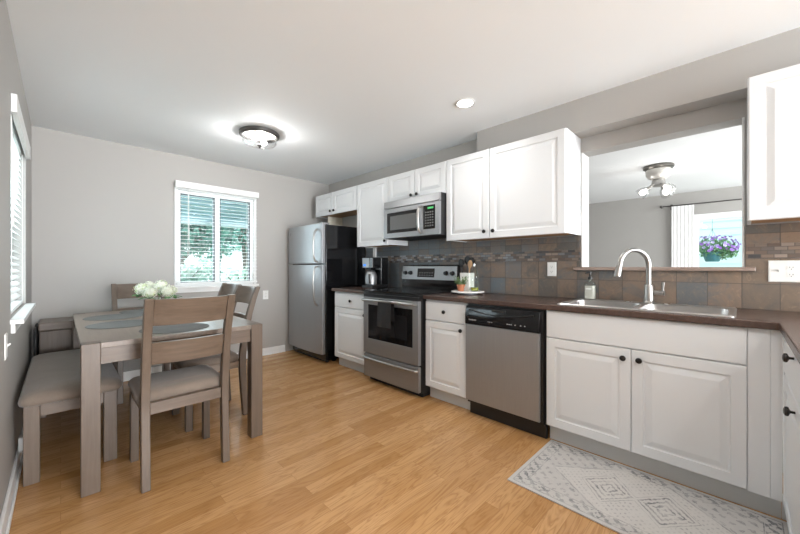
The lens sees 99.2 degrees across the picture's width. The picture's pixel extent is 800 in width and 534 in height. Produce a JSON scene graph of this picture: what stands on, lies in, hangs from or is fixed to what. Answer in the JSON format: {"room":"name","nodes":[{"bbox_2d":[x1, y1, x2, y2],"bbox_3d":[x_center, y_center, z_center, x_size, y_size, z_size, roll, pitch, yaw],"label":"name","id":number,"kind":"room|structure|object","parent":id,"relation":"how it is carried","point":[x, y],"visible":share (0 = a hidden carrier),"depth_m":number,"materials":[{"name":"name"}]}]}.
{"room":"eat-in kitchen","nodes":[
{"label":"eat-in kitchen","id":0,"kind":"room"},
{"bbox_2d":[0,0,31,516],"bbox_3d":[0.191,-0.045,-0.537,0.120,2.430,9.970,0,0,-45],"label":"wall","id":1,"kind":"structure","parent":0,"point":[13,370],"depth_m":1.76,"materials":[{"name":"grey paint"}]},
{"bbox_2d":[4,332,10,359],"bbox_3d":[-1.839,0.370,1.598,0.016,0.118,0.075,0,0,-45],"label":"light switch","id":2,"kind":"object","parent":1,"relation":"attached to","point":[6,344],"visible":1,"depth_m":1.58,"materials":[{"name":"white plastic"}]},
{"bbox_2d":[0,426,22,533],"bbox_3d":[0.242,1.123,-0.486,0.024,0.095,9.970,0,0,-45],"label":"baseboard","id":3,"kind":"structure","parent":1,"relation":"attached to","point":[9,503],"depth_m":1.66,"materials":[{"name":"white wood"}]},
{"bbox_2d":[18,434,22,451],"bbox_3d":[-2.147,1.000,1.940,0.036,0.080,0.060,0,0,-45],"label":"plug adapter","id":4,"kind":"object","parent":1,"relation":"attached to","point":[20,438],"visible":0.49,"depth_m":1.91,"materials":[{"name":"white plastic"}]},
{"bbox_2d":[11,93,30,313],"bbox_3d":[-2.413,-0.316,2.135,0.086,1.165,1.114,0,0,-45],"label":"window blind","id":5,"kind":"object","parent":1,"relation":"attached to","point":[16,150],"visible":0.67,"depth_m":2.22,"materials":[{"name":"white plastic"}]},
{"bbox_2d":[10,303,35,333],"bbox_3d":[-2.423,-0.268,2.124,0.168,1.225,1.150,0,0,-45],"label":"window sill","id":6,"kind":"structure","parent":1,"relation":"in","point":[21,316],"depth_m":1.89,"materials":[{"name":"white wood"}]},
{"bbox_2d":[32,126,328,371],"bbox_3d":[-2.274,-0.045,4.129,3.214,2.430,0.120,0,0,-45],"label":"wall","id":7,"kind":"structure","parent":0,"point":[103,210],"depth_m":3.48,"materials":[{"name":"grey paint"}]},
{"bbox_2d":[123,345,284,381],"bbox_3d":[-2.423,1.123,3.878,2.359,0.095,0.024,0,0,-45],"label":"baseboard","id":8,"kind":"structure","parent":7,"relation":"attached to","point":[128,375],"depth_m":3.69,"materials":[{"name":"white wood"}]},
{"bbox_2d":[174,187,258,292],"bbox_3d":[-2.222,-0.304,4.144,0.946,1.193,0.168,0,0,-45],"label":"window","id":9,"kind":"structure","parent":7,"relation":"in","point":[216,267],"depth_m":4.13,"materials":[{"name":"white"}]},
{"bbox_2d":[174,180,258,284],"bbox_3d":[-2.159,-0.379,4.080,0.914,1.153,0.070,0,0,-45],"label":"window blind","id":10,"kind":"object","parent":9,"relation":"attached to","point":[177,183],"visible":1,"depth_m":4.04,"materials":[{"name":"white plastic"}]},
{"bbox_2d":[263,290,267,298],"bbox_3d":[-1.784,0.370,4.526,0.072,0.117,0.007,0,0,-45],"label":"wall outlet","id":11,"kind":"object","parent":7,"relation":"attached to","point":[265,292],"visible":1,"depth_m":4.52,"materials":[{"name":"white plastic"}]},
{"bbox_2d":[9,350,786,533],"bbox_3d":[1.313,1.220,0.582,3.290,0.100,10.210,0,0,-45],"label":"floor","id":12,"kind":"structure","parent":0,"point":[339,449],"depth_m":1.96,"materials":[{"name":"brown wood"}]},
{"bbox_2d":[33,323,38,356],"bbox_3d":[-3.101,0.831,2.903,0.020,0.669,0.348,0,0,-45],"label":"step stool","id":13,"kind":"object","parent":12,"relation":"on","point":[35,331],"visible":0.52,"depth_m":2.79,"materials":[{"name":"black"}]},
{"bbox_2d":[38,317,72,353],"bbox_3d":[-2.964,0.817,3.057,0.379,0.704,0.359,0,0,-45],"label":"storage bin","id":14,"kind":"object","parent":12,"relation":"on","point":[55,334],"visible":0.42,"depth_m":2.88,"materials":[{"name":"brown wood"}]},
{"bbox_2d":[18,349,122,486],"bbox_3d":[-2.272,0.916,2.358,0.434,0.505,1.240,0,0,-45],"label":"bench","id":15,"kind":"object","parent":12,"relation":"on","point":[51,385],"visible":0.8,"depth_m":1.99,"materials":[{"name":"brown wood"}]},
{"bbox_2d":[18,349,122,407],"bbox_3d":[-2.272,0.705,2.358,0.434,0.082,1.240,0,0,-45],"label":"cushion","id":16,"kind":"object","parent":15,"relation":"on","point":[52,378],"depth_m":2.04,"materials":[{"name":"beige fabric"}]},
{"bbox_2d":[111,283,171,404],"bbox_3d":[-2.426,0.664,3.221,0.448,1.009,0.581,0,0,-45],"label":"dining chair","id":17,"kind":"object","parent":12,"relation":"on","point":[118,291],"visible":0.28,"depth_m":3.25,"materials":[{"name":"brown wood"}]},
{"bbox_2d":[73,309,261,497],"bbox_3d":[-1.859,0.782,2.623,0.924,0.774,1.630,0,0,-45],"label":"dining table","id":18,"kind":"object","parent":12,"relation":"on","point":[97,347],"visible":0.7,"depth_m":1.91,"materials":[{"name":"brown wood"}]},
{"bbox_2d":[83,313,142,320],"bbox_3d":[-2.254,0.393,2.695,0.380,0.003,0.380,0,0,-45],"label":"placemat","id":19,"kind":"object","parent":18,"relation":"on","point":[110,316],"visible":0.92,"depth_m":2.65,"materials":[{"name":"grey fabric"}]},
{"bbox_2d":[85,320,141,328],"bbox_3d":[-1.919,0.393,2.351,0.380,0.003,0.380,0,0,-45],"label":"placemat","id":20,"kind":"object","parent":18,"relation":"on","point":[123,323],"visible":0.84,"depth_m":2.32,"materials":[{"name":"grey fabric"}]},
{"bbox_2d":[119,309,142,313],"bbox_3d":[-2.271,0.393,3.052,0.380,0.003,0.380,0,0,-45],"label":"placemat","id":21,"kind":"object","parent":18,"relation":"on","point":[136,310],"visible":0.32,"depth_m":3.00,"materials":[{"name":"grey fabric"}]},
{"bbox_2d":[139,323,208,333],"bbox_3d":[-1.445,0.393,2.195,0.380,0.003,0.380,0,0,-45],"label":"placemat","id":22,"kind":"object","parent":18,"relation":"on","point":[165,329],"visible":0.83,"depth_m":2.17,"materials":[{"name":"grey fabric"}]},
{"bbox_3d":[-1.879,0.319,2.631,0.096,0.149,0.096,0,0,-45],"label":"glass vase","id":23,"kind":"object","parent":18,"relation":"on","visible":0},
{"bbox_2d":[132,283,149,298],"bbox_3d":[-1.976,0.248,2.616,0.144,0.255,0.129,0,0,-45],"label":"hydrangea","id":24,"kind":"object","parent":23,"relation":"in","point":[140,288],"visible":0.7,"depth_m":2.58,"materials":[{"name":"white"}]},
{"bbox_2d":[138,286,158,299],"bbox_3d":[-1.877,0.259,2.562,0.110,0.234,0.123,0,0,-12],"label":"hydrangea","id":25,"kind":"object","parent":23,"relation":"in","point":[149,292],"visible":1,"depth_m":2.54,"materials":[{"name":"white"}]},
{"bbox_2d":[142,281,155,297],"bbox_3d":[-1.952,0.243,2.676,0.145,0.265,0.110,0,0,14],"label":"hydrangea","id":26,"kind":"object","parent":23,"relation":"in","point":[150,282],"visible":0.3,"depth_m":2.66,"materials":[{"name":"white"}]},
{"bbox_2d":[152,280,171,298],"bbox_3d":[-1.874,0.237,2.678,0.123,0.276,0.120,0,0,6],"label":"hydrangea","id":27,"kind":"object","parent":23,"relation":"in","point":[160,285],"visible":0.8,"depth_m":2.65,"materials":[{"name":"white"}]},
{"bbox_2d":[159,285,178,298],"bbox_3d":[-1.804,0.258,2.627,0.136,0.234,0.112,0,0,7],"label":"hydrangea","id":28,"kind":"object","parent":23,"relation":"in","point":[167,292],"visible":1,"depth_m":2.61,"materials":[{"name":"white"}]},
{"bbox_2d":[165,285,181,298],"bbox_3d":[-1.837,0.259,2.708,0.099,0.232,0.157,0,0,26],"label":"hydrangea","id":29,"kind":"object","parent":23,"relation":"in","point":[176,288],"visible":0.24,"depth_m":2.73,"materials":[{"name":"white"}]},
{"bbox_2d":[128,294,234,493],"bbox_3d":[-1.301,0.664,2.029,0.448,1.009,0.581,0,0,-45],"label":"dining chair","id":30,"kind":"object","parent":12,"relation":"on","point":[158,392],"visible":1,"depth_m":1.91,"materials":[{"name":"brown wood"}]},
{"bbox_2d":[128,365,219,402],"bbox_3d":[-1.366,0.697,2.094,0.448,0.076,0.398,0,0,-45],"label":"cushion","id":31,"kind":"object","parent":30,"relation":"on","point":[192,379],"depth_m":2.00,"materials":[{"name":"beige fabric"}]},
{"bbox_2d":[163,283,240,408],"bbox_3d":[-1.805,0.664,3.107,0.581,1.009,0.448,0,0,-45],"label":"dining chair","id":32,"kind":"object","parent":12,"relation":"on","point":[225,288],"visible":0.13,"depth_m":3.31,"materials":[{"name":"brown wood"}]},
{"bbox_2d":[172,285,259,432],"bbox_3d":[-1.477,0.664,2.735,0.581,1.009,0.448,0,0,-45],"label":"dining chair","id":33,"kind":"object","parent":12,"relation":"on","point":[244,294],"visible":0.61,"depth_m":2.68,"materials":[{"name":"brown wood"}]},
{"bbox_2d":[172,350,238,367],"bbox_3d":[-1.541,0.697,2.671,0.398,0.076,0.448,0,0,-45],"label":"cushion","id":34,"kind":"object","parent":33,"relation":"on","point":[213,361],"depth_m":2.51,"materials":[{"name":"beige fabric"}]},
{"bbox_2d":[289,222,364,361],"bbox_3d":[-1.030,0.314,4.585,0.758,1.711,0.850,0,0,-45],"label":"refrigerator","id":35,"kind":"object","parent":12,"relation":"on","point":[323,256],"visible":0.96,"depth_m":4.26,"materials":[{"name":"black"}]},
{"bbox_2d":[328,217,342,225],"bbox_3d":[-0.928,-0.626,4.874,0.245,0.168,0.015,0,0,-45],"label":"filler panel","id":36,"kind":"object","parent":35,"relation":"on","point":[331,220],"visible":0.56,"depth_m":4.87,"materials":[{"name":"beige wood"}]},
{"bbox_2d":[335,291,364,372],"bbox_3d":[-0.356,0.728,4.021,0.638,0.883,0.630,0,0,-45],"label":"base cabinet","id":37,"kind":"object","parent":12,"relation":"on","point":[349,307],"visible":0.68,"depth_m":3.83,"materials":[{"name":"white wood"}]},
{"bbox_2d":[332,286,394,293],"bbox_3d":[-0.359,0.266,4.027,0.635,0.036,0.647,0,0,-45],"label":"countertop","id":38,"kind":"structure","parent":37,"relation":"on","point":[342,289],"depth_m":3.93,"materials":[{"name":"brown laminate"}]},
{"bbox_2d":[362,257,387,287],"bbox_3d":[-0.303,0.067,4.052,0.270,0.360,0.190,0,0,-45],"label":"coffee maker","id":39,"kind":"object","parent":38,"relation":"on","point":[377,277],"visible":1,"depth_m":4.00,"materials":[{"name":"black plastic"}]},
{"bbox_2d":[361,265,460,396],"bbox_3d":[0.093,0.572,3.461,0.712,1.194,0.778,0,0,-45],"label":"stove","id":40,"kind":"object","parent":12,"relation":"on","point":[395,357],"visible":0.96,"depth_m":3.23,"materials":[{"name":"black metal"}]},
{"bbox_2d":[377,299,394,328],"bbox_3d":[-0.136,0.440,3.216,0.061,0.260,0.194,0,0,-45],"label":"dish towel","id":41,"kind":"object","parent":40,"relation":"hanging from","point":[385,311],"visible":0.89,"depth_m":3.19,"materials":[{"name":"black fabric"}]},
{"bbox_2d":[362,287,451,297],"bbox_3d":[0.112,0.250,3.479,0.660,0.038,0.778,0,0,-45],"label":"cooktop","id":42,"kind":"object","parent":40,"relation":"in","point":[397,292],"depth_m":3.36,"materials":[{"name":"black glass"}]},
{"bbox_2d":[426,299,469,409],"bbox_3d":[0.581,0.728,3.081,0.638,0.883,0.439,0,0,-45],"label":"base cabinet","id":43,"kind":"object","parent":12,"relation":"on","point":[445,320],"visible":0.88,"depth_m":2.88,"materials":[{"name":"white wood"}]},
{"bbox_2d":[465,303,547,438],"bbox_3d":[0.948,0.729,2.695,0.634,0.878,0.612,0,0,-45],"label":"dishwasher","id":44,"kind":"object","parent":12,"relation":"on","point":[506,346],"visible":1,"depth_m":2.44,"materials":[{"name":"silver metal"}]},
{"bbox_2d":[507,439,788,533],"bbox_3d":[1.179,1.165,1.708,0.610,0.007,1.060,0,0,-45],"label":"rug","id":45,"kind":"object","parent":12,"relation":"on","point":[623,499],"visible":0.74,"depth_m":1.70,"materials":[{"name":"white fabric"}]},
{"bbox_2d":[546,310,782,518],"bbox_3d":[1.551,0.728,2.107,0.638,0.883,1.055,0,0,-45],"label":"base cabinet","id":46,"kind":"object","parent":12,"relation":"on","point":[698,406],"visible":0.86,"depth_m":1.80,"materials":[{"name":"white wood"}]},
{"bbox_2d":[782,337,799,533],"bbox_3d":[1.579,0.728,0.972,1.170,0.883,0.648,0,0,-45],"label":"base cabinet","id":47,"kind":"object","parent":12,"relation":"on","point":[790,504],"visible":0.9,"depth_m":1.27,"materials":[{"name":"white wood"}]},
{"bbox_2d":[423,292,799,363],"bbox_3d":[1.019,0.266,1.879,1.715,0.036,2.764,0,0,-45],"label":"countertop","id":48,"kind":"structure","parent":47,"relation":"on","point":[787,323],"depth_m":1.87,"materials":[{"name":"brown laminate"}]},
{"bbox_2d":[451,290,483,293],"bbox_3d":[0.625,0.234,3.149,0.300,0.027,0.300,0,0,-45],"label":"serving tray","id":49,"kind":"object","parent":48,"relation":"on","point":[453,291],"visible":0.84,"depth_m":3.06,"materials":[{"name":"white ceramic"}]},
{"bbox_2d":[457,284,464,290],"bbox_3d":[0.557,0.190,3.117,0.078,0.060,0.078,0,0,-45],"label":"pot","id":50,"kind":"object","parent":49,"relation":"on","point":[460,287],"depth_m":3.09,"materials":[{"name":"brown ceramic"}]},
{"bbox_2d":[454,276,468,290],"bbox_3d":[0.553,0.150,3.114,0.144,0.140,0.123,0,0,4],"label":"potted herb","id":51,"kind":"object","parent":49,"relation":"on","point":[461,283],"visible":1,"depth_m":3.10,"materials":[{"name":"brown ceramic"}]},
{"bbox_2d":[460,273,473,290],"bbox_3d":[0.630,0.137,3.193,0.094,0.165,0.108,0,0,-45],"label":"utensil crock","id":52,"kind":"object","parent":49,"relation":"on","point":[470,283],"visible":0.74,"depth_m":3.15,"materials":[{"name":"white ceramic"}]},
{"bbox_2d":[458,259,463,272],"bbox_3d":[0.584,0.065,3.240,0.012,0.284,0.070,0,0,-45],"label":"spatula","id":53,"kind":"object","parent":52,"relation":"in","point":[461,261],"visible":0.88,"depth_m":3.23,"materials":[{"name":"black plastic"}]},
{"bbox_2d":[464,256,469,272],"bbox_3d":[0.635,0.052,3.223,0.020,0.310,0.068,0,0,-45],"label":"spoon","id":54,"kind":"object","parent":52,"relation":"in","point":[467,258],"visible":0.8,"depth_m":3.22,"materials":[{"name":"black plastic"}]},
{"bbox_2d":[468,260,471,272],"bbox_3d":[0.647,0.072,3.149,0.015,0.270,0.052,0,0,-36],"label":"wooden spoon","id":55,"kind":"object","parent":52,"relation":"in","point":[469,261],"visible":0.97,"depth_m":3.15,"materials":[{"name":"brown wood"}]},
{"bbox_2d":[471,260,477,290],"bbox_3d":[0.676,0.077,3.084,0.072,0.286,0.072,0,0,-45],"label":"oil bottle","id":56,"kind":"object","parent":49,"relation":"on","point":[472,288],"visible":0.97,"depth_m":3.06,"materials":[{"name":"clear glass"}]},
{"bbox_2d":[613,247,664,302],"bbox_3d":[1.576,0.055,2.269,0.316,0.370,0.104,0,0,6],"label":"faucet","id":57,"kind":"object","parent":48,"relation":"on","point":[649,292],"visible":1,"depth_m":2.25,"materials":[{"name":"silver metal"}]},
{"bbox_2d":[557,298,736,316],"bbox_3d":[1.517,0.323,2.143,0.503,0.174,0.855,0,0,-45],"label":"sink","id":58,"kind":"object","parent":48,"relation":"in","point":[719,311],"visible":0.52,"depth_m":2.13,"materials":[{"name":"grey metal"}]},
{"bbox_2d":[585,271,595,298],"bbox_3d":[1.415,0.136,2.539,0.078,0.206,0.068,0,0,-45],"label":"soap dispenser","id":59,"kind":"object","parent":58,"relation":"on","point":[590,290],"visible":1,"depth_m":2.52,"materials":[{"name":"clear glass"}]},
{"bbox_2d":[6,0,799,203],"bbox_3d":[2.955,-1.320,2.217,7.924,0.120,10.210,0,0,-45],"label":"ceiling","id":60,"kind":"structure","parent":0,"point":[348,88],"depth_m":2.17,"materials":[{"name":"white paint"}]},
{"bbox_2d":[239,125,279,147],"bbox_3d":[-1.320,-1.187,3.202,0.356,0.144,0.356,0,0,-45],"label":"flush light","id":61,"kind":"object","parent":60,"relation":"attached to","point":[258,134],"visible":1,"depth_m":3.17,"materials":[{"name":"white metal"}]},
{"bbox_2d":[455,98,474,107],"bbox_3d":[0.500,-1.256,2.615,0.154,0.007,0.154,0,0,-45],"label":"recessed light","id":62,"kind":"object","parent":60,"relation":"in","point":[465,102],"visible":1,"depth_m":2.61,"materials":[{"name":"white"}]},
{"bbox_2d":[638,162,674,194],"bbox_3d":[3.213,-1.062,4.274,0.436,0.394,0.422,0,0,-45],"label":"ceiling light","id":63,"kind":"object","parent":60,"relation":"hanging from","point":[657,173],"visible":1,"depth_m":4.17,"materials":[{"name":"silver metal"}]},
{"bbox_2d":[329,98,799,311],"bbox_3d":[2.434,-0.045,1.783,0.146,2.430,10.090,0,0,-45],"label":"wall","id":64,"kind":"structure","parent":0,"point":[729,114],"depth_m":2.46,"materials":[{"name":"grey paint"}]},
{"bbox_2d":[316,186,356,218],"bbox_3d":[-0.767,-0.858,4.638,0.352,0.300,0.955,0,0,-45],"label":"upper cabinet","id":65,"kind":"object","parent":64,"relation":"attached to","point":[341,203],"visible":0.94,"depth_m":4.53,"materials":[{"name":"white wood"}]},
{"bbox_2d":[357,177,407,247],"bbox_3d":[-0.230,-0.627,4.099,0.352,0.762,0.562,0,0,-45],"label":"upper cabinet","id":66,"kind":"object","parent":64,"relation":"attached to","point":[372,196],"visible":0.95,"depth_m":4.00,"materials":[{"name":"white wood"}]},
{"bbox_2d":[388,161,445,201],"bbox_3d":[0.254,-0.856,3.614,0.352,0.304,0.802,0,0,-45],"label":"upper cabinet","id":67,"kind":"object","parent":64,"relation":"attached to","point":[429,179],"visible":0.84,"depth_m":3.47,"materials":[{"name":"white wood"}]},
{"bbox_2d":[384,192,445,240],"bbox_3d":[0.217,-0.504,3.566,0.469,0.400,0.778,0,0,-45],"label":"microwave","id":68,"kind":"object","parent":67,"relation":"attached to","point":[423,217],"visible":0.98,"depth_m":3.40,"materials":[{"name":"silver plastic"}]},
{"bbox_2d":[446,128,580,241],"bbox_3d":[0.920,-0.628,2.945,0.352,0.765,1.080,0,0,-45],"label":"upper cabinet","id":69,"kind":"object","parent":64,"relation":"attached to","point":[530,187],"visible":1,"depth_m":2.72,"materials":[{"name":"white wood"}]},
{"bbox_2d":[366,222,799,311],"bbox_3d":[1.123,-0.026,2.986,0.014,0.548,4.445,0,0,-45],"label":"backsplash","id":70,"kind":"structure","parent":64,"relation":"attached to","point":[494,271],"depth_m":2.65,"materials":[{"name":"tile"}]},
{"bbox_2d":[547,262,555,275],"bbox_3d":[1.262,0.018,2.832,0.007,0.117,0.073,0,0,-45],"label":"wall outlet","id":71,"kind":"object","parent":70,"relation":"attached to","point":[551,266],"visible":1,"depth_m":2.83,"materials":[{"name":"white plastic"}]},
{"bbox_2d":[768,260,799,281],"bbox_3d":[2.167,0.024,1.916,0.016,0.122,0.130,0,0,-45],"label":"switch plate","id":72,"kind":"object","parent":70,"relation":"attached to","point":[780,270],"visible":1,"depth_m":1.92,"materials":[{"name":"white plastic"}]},
{"bbox_2d":[787,265,795,269],"bbox_3d":[2.185,0.004,1.901,0.001,0.025,0.033,0,0,-45],"label":"receptacle","id":73,"kind":"object","parent":72,"relation":"attached to","point":[789,267],"depth_m":1.90,"materials":[{"name":"white plastic"}]},
{"bbox_2d":[787,273,795,276],"bbox_3d":[2.185,0.044,1.901,0.001,0.025,0.033,0,0,-45],"label":"receptacle","id":74,"kind":"object","parent":72,"relation":"attached to","point":[788,274],"depth_m":1.90,"materials":[{"name":"white plastic"}]},
{"bbox_2d":[581,117,744,266],"bbox_3d":[1.802,-0.450,2.418,0.158,0.900,0.907,0,0,-45],"label":"trim","id":75,"kind":"structure","parent":64,"relation":"attached to","point":[584,158],"depth_m":2.68,"materials":[{"name":"white wood"}]},
{"bbox_2d":[573,267,755,270],"bbox_3d":[1.802,0.013,2.418,0.246,0.026,0.997,0,0,-45],"label":"trim","id":76,"kind":"structure","parent":64,"relation":"attached to","point":[574,268],"depth_m":2.24,"materials":[{"name":"wood"}]},
{"bbox_2d":[747,64,799,224],"bbox_3d":[2.227,-0.627,1.653,0.323,0.762,0.759,0,0,-45],"label":"upper cabinet","id":77,"kind":"object","parent":64,"relation":"attached to","point":[773,97],"visible":1,"depth_m":1.74,"materials":[{"name":"white wood"}]},
{"bbox_2d":[477,27,799,151],"bbox_3d":[3.330,-1.137,0.667,0.160,0.246,7.245,0,0,-45],"label":"soffit","id":78,"kind":"structure","parent":0,"point":[720,78],"depth_m":2.21,"materials":[{"name":"grey paint"}]},
{"bbox_2d":[589,186,741,266],"bbox_3d":[4.837,-0.045,5.856,0.120,2.430,7.470,0,0,-45],"label":"wall","id":79,"kind":"structure","parent":0,"point":[615,227],"depth_m":6.21,"materials":[{"name":"grey paint"}]},
{"bbox_2d":[660,198,741,209],"bbox_3d":[5.276,-1.035,5.256,0.104,0.090,2.028,0,0,-45],"label":"curtain rod","id":80,"kind":"object","parent":79,"relation":"attached to","point":[670,206],"visible":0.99,"depth_m":5.59,"materials":[{"name":"brown metal"}]},
{"bbox_2d":[672,205,693,266],"bbox_3d":[4.761,0.049,5.737,0.009,2.163,0.290,0,0,-45],"label":"curtain","id":81,"kind":"object","parent":80,"relation":"hanging from","point":[682,216],"visible":0.52,"depth_m":5.73,"materials":[{"name":"white fabric"}]},
{"bbox_2d":[694,211,741,266],"bbox_3d":[5.341,-0.315,5.313,0.168,1.120,1.250,0,0,-45],"label":"window","id":82,"kind":"structure","parent":79,"relation":"in","point":[733,214],"depth_m":5.63,"materials":[{"name":"white"}]},
{"bbox_3d":[5.268,-0.890,5.756,0.346,0.140,0.030,0,0,-45],"label":"bracket","id":83,"kind":"object","parent":79,"relation":"attached to","visible":0},
{"bbox_2d":[699,229,740,261],"bbox_3d":[5.394,-0.492,5.849,0.599,0.800,0.674,0,0,-45],"label":"hanging flower basket","id":84,"kind":"object","parent":83,"relation":"hanging from","point":[716,251],"visible":0.88,"depth_m":5.74,"materials":[{"name":"teal plastic"}]},
{"label":"outside","id":85,"kind":"structure","parent":0,"visible":0},
{"bbox_3d":[-4.218,1.795,12.736,40.000,0.550,56.000,0,0,-45],"label":"ground","id":86,"kind":"structure","parent":85,"visible":0},
{"bbox_2d":[181,256,222,281],"bbox_3d":[-4.635,0.638,7.287,1.514,1.778,1.137,0,0,-8],"label":"shrub","id":87,"kind":"object","parent":86,"relation":"on","point":[185,272],"visible":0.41,"depth_m":7.25,"materials":[{"name":"green plant"}]},
{"bbox_2d":[181,197,245,269],"bbox_3d":[-7.757,-1.277,12.414,3.631,5.607,3.810,0,0,-45],"label":"tree","id":88,"kind":"object","parent":86,"relation":"on","point":[193,237],"visible":0.21,"depth_m":12.09,"materials":[{"name":"green plant"}]},
{"bbox_2d":[184,228,247,280],"bbox_3d":[-15.155,-0.805,25.131,18.600,4.650,5.800,0,0,-45],"label":"neighbor house","id":89,"kind":"structure","parent":86,"relation":"on","point":[229,261],"depth_m":24.39,"materials":[{"name":"white"}]},
{"bbox_2d":[197,199,247,270],"bbox_3d":[-7.040,-1.441,15.309,4.119,5.937,4.525,0,0,-45],"label":"tree","id":90,"kind":"object","parent":86,"relation":"on","point":[242,243],"visible":0.03,"depth_m":15.24,"materials":[{"name":"green plant"}]},
{"bbox_2d":[222,264,247,280],"bbox_3d":[-4.110,0.704,8.968,1.285,1.646,1.244,0,0,11],"label":"shrub","id":91,"kind":"object","parent":86,"relation":"on","point":[231,270],"visible":0.19,"depth_m":8.99,"materials":[{"name":"green plant"}]},
{"bbox_2d":[699,217,741,266],"bbox_3d":[7.566,-0.255,7.537,0.240,3.550,8.000,0,0,-45],"label":"wall","id":92,"kind":"structure","parent":86,"relation":"on","point":[727,227],"depth_m":7.67,"materials":[{"name":"white"}]},
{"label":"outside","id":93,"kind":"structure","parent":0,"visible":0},
{"bbox_2d":[181,195,247,227],"bbox_3d":[-2.658,-1.080,5.786,6.800,0.540,2.710,0,0,-45],"label":"porch roof","id":94,"kind":"structure","parent":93,"point":[192,220],"depth_m":5.99,"materials":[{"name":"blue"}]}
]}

